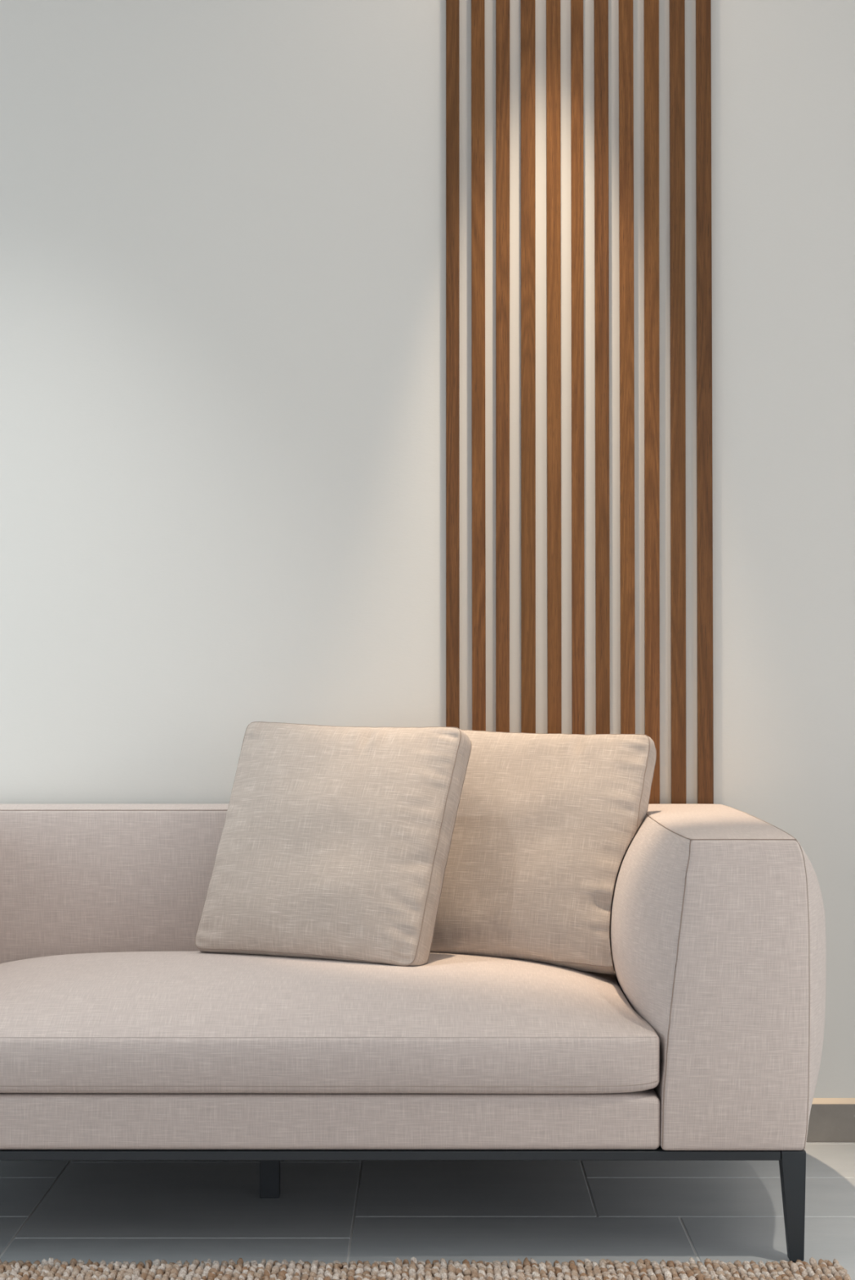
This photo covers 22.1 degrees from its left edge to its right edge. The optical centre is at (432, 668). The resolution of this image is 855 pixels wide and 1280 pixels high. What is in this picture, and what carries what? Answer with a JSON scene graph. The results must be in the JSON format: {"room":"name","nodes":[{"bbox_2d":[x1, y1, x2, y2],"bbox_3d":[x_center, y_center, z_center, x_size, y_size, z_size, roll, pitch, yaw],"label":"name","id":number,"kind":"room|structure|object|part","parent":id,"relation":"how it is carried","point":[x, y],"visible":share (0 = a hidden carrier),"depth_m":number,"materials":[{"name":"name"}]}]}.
{"room":"living room","nodes":[
{"label":"living room","id":0,"kind":"room"},
{"bbox_2d":[0,0,854,1097],"bbox_3d":[0.000,-0.525,4.963,9.000,3.350,0.200,0,0,0],"label":"wall","id":1,"kind":"structure","parent":0,"point":[223,222],"depth_m":4.86,"materials":[{"name":"paint"}]},
{"bbox_2d":[445,0,459,728],"bbox_3d":[0.045,-0.622,4.856,0.030,3.150,0.014,0,0,0],"label":"wood slat","id":2,"kind":"object","parent":1,"relation":"attached to","point":[452,287],"visible":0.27,"depth_m":4.85,"materials":[{"name":"brown wood"}]},
{"bbox_2d":[471,0,485,730],"bbox_3d":[0.102,-0.622,4.856,0.034,3.150,0.014,0,0,0],"label":"wood slat","id":3,"kind":"object","parent":1,"relation":"attached to","point":[477,6],"visible":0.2,"depth_m":4.85,"materials":[{"name":"brown wood"}]},
{"bbox_2d":[495,0,509,732],"bbox_3d":[0.156,-0.622,4.856,0.031,3.150,0.014,0,0,0],"label":"wood slat","id":4,"kind":"object","parent":1,"relation":"attached to","point":[502,6],"visible":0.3,"depth_m":4.85,"materials":[{"name":"brown wood"}]},
{"bbox_2d":[520,0,535,733],"bbox_3d":[0.212,-0.622,4.856,0.034,3.150,0.014,0,0,0],"label":"wood slat","id":5,"kind":"object","parent":1,"relation":"attached to","point":[527,7],"visible":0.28,"depth_m":4.85,"materials":[{"name":"brown wood"}]},
{"bbox_2d":[546,0,561,733],"bbox_3d":[0.269,-0.622,4.856,0.036,3.150,0.014,0,0,0],"label":"wood slat","id":6,"kind":"object","parent":1,"relation":"attached to","point":[553,666],"visible":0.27,"depth_m":4.85,"materials":[{"name":"brown wood"}]},
{"bbox_2d":[570,0,584,734],"bbox_3d":[0.322,-0.622,4.856,0.033,3.150,0.014,0,0,0],"label":"wood slat","id":7,"kind":"object","parent":1,"relation":"attached to","point":[576,6],"visible":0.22,"depth_m":4.85,"materials":[{"name":"brown wood"}]},
{"bbox_2d":[593,0,609,733],"bbox_3d":[0.376,-0.622,4.856,0.038,3.150,0.014,0,0,0],"label":"wood slat","id":8,"kind":"object","parent":1,"relation":"attached to","point":[600,6],"visible":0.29,"depth_m":4.85,"materials":[{"name":"brown wood"}]},
{"bbox_2d":[617,0,635,733],"bbox_3d":[0.431,-0.622,4.856,0.040,3.150,0.014,0,0,0],"label":"wood slat","id":9,"kind":"object","parent":1,"relation":"attached to","point":[625,40],"visible":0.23,"depth_m":4.85,"materials":[{"name":"brown wood"}]},
{"bbox_2d":[643,0,659,804],"bbox_3d":[0.486,-0.622,4.856,0.036,3.150,0.014,0,0,0],"label":"wood slat","id":10,"kind":"object","parent":1,"relation":"attached to","point":[651,7],"visible":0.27,"depth_m":4.85,"materials":[{"name":"brown wood"}]},
{"bbox_2d":[669,0,685,804],"bbox_3d":[0.543,-0.622,4.856,0.039,3.150,0.014,0,0,0],"label":"wood slat","id":11,"kind":"object","parent":1,"relation":"attached to","point":[677,7],"visible":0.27,"depth_m":4.85,"materials":[{"name":"brown wood"}]},
{"bbox_2d":[695,0,713,804],"bbox_3d":[0.603,-0.622,4.856,0.042,3.150,0.014,0,0,0],"label":"wood slat","id":12,"kind":"object","parent":1,"relation":"attached to","point":[703,7],"visible":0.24,"depth_m":4.85,"materials":[{"name":"brown wood"}]},
{"bbox_2d":[805,1104,854,1142],"bbox_3d":[0.000,1.008,4.858,9.000,0.084,0.010,0,0,0],"label":"baseboard","id":13,"kind":"structure","parent":1,"relation":"attached to","point":[827,1122],"depth_m":4.85,"materials":[{"name":"tile"}]},
{"bbox_2d":[811,1097,854,1104],"bbox_3d":[0.000,0.960,4.858,9.000,0.012,0.009,0,0,0],"label":"trim","id":14,"kind":"structure","parent":1,"relation":"attached to","point":[815,1100],"depth_m":4.86,"materials":[{"name":"beige wood"}]},
{"bbox_2d":[0,1142,854,1279],"bbox_3d":[0.000,1.080,-0.319,9.000,0.060,10.363,0,0,0],"label":"floor","id":15,"kind":"structure","parent":0,"point":[326,1211],"depth_m":4.24,"materials":[{"name":"tile"}]},
{"bbox_2d":[0,804,826,1262],"bbox_3d":[-0.300,0.671,4.339,2.100,0.757,0.993,0,0,0],"label":"sofa","id":16,"kind":"object","parent":15,"relation":"on","point":[121,1038],"visible":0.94,"depth_m":3.86,"materials":[{"name":"fabric"}]},
{"bbox_3d":[-0.323,0.959,4.359,0.038,0.182,0.038,0,0,0],"label":"support leg","id":17,"kind":"part","parent":16,"relation":"part of","materials":[{"name":"grey"}]},
{"bbox_3d":[-0.300,0.573,4.739,1.530,0.555,0.183,0,0,0],"label":"backrest","id":18,"kind":"part","parent":16,"relation":"part of","materials":[{"name":"fabric"}]},
{"bbox_2d":[0,951,659,1093],"bbox_3d":[-0.300,0.663,4.246,1.403,0.174,0.808,0,0,0],"label":"seat cushion","id":19,"kind":"object","parent":16,"relation":"on","point":[72,1022],"depth_m":3.89,"materials":[{"name":"fabric"}]},
{"bbox_3d":[-0.300,0.801,4.274,1.405,0.098,0.831,0,0,0],"label":"seat","id":20,"kind":"part","parent":16,"relation":"part of","materials":[{"name":"fabric"}]},
{"bbox_2d":[194,721,471,965],"bbox_3d":[-0.202,0.346,4.450,0.517,0.469,0.274,0,0,26],"label":"throw cushion","id":21,"kind":"object","parent":16,"relation":"on","point":[335,843],"visible":1,"depth_m":4.38,"materials":[{"name":"fabric"}]},
{"bbox_3d":[-0.300,0.860,3.871,1.828,0.016,0.020,0,0,0],"label":"frame rail","id":22,"kind":"part","parent":16,"relation":"part of","materials":[{"name":"grey metal"}]},
{"bbox_2d":[430,729,656,974],"bbox_3d":[0.187,0.370,4.530,0.510,0.487,0.271,0,0,23],"label":"throw cushion","id":23,"kind":"object","parent":16,"relation":"on","point":[545,824],"visible":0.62,"depth_m":4.45,"materials":[{"name":"fabric"}]},
{"bbox_3d":[0.552,0.572,4.339,0.396,0.557,0.992,0,0,0],"label":"armrest","id":24,"kind":"part","parent":16,"relation":"part of","materials":[{"name":"fabric"}]},
{"bbox_3d":[0.637,0.948,3.881,0.044,0.194,0.044,0,0,0],"label":"leg","id":25,"kind":"part","parent":16,"relation":"part of","materials":[{"name":"grey metal"}]},
{"bbox_2d":[0,1256,850,1279],"bbox_3d":[-0.621,1.048,3.516,2.658,0.004,0.632,0,0,0],"label":"rug","id":26,"kind":"object","parent":15,"relation":"on","point":[51,1269],"visible":1,"depth_m":3.77,"materials":[{"name":"fabric"}]}
]}

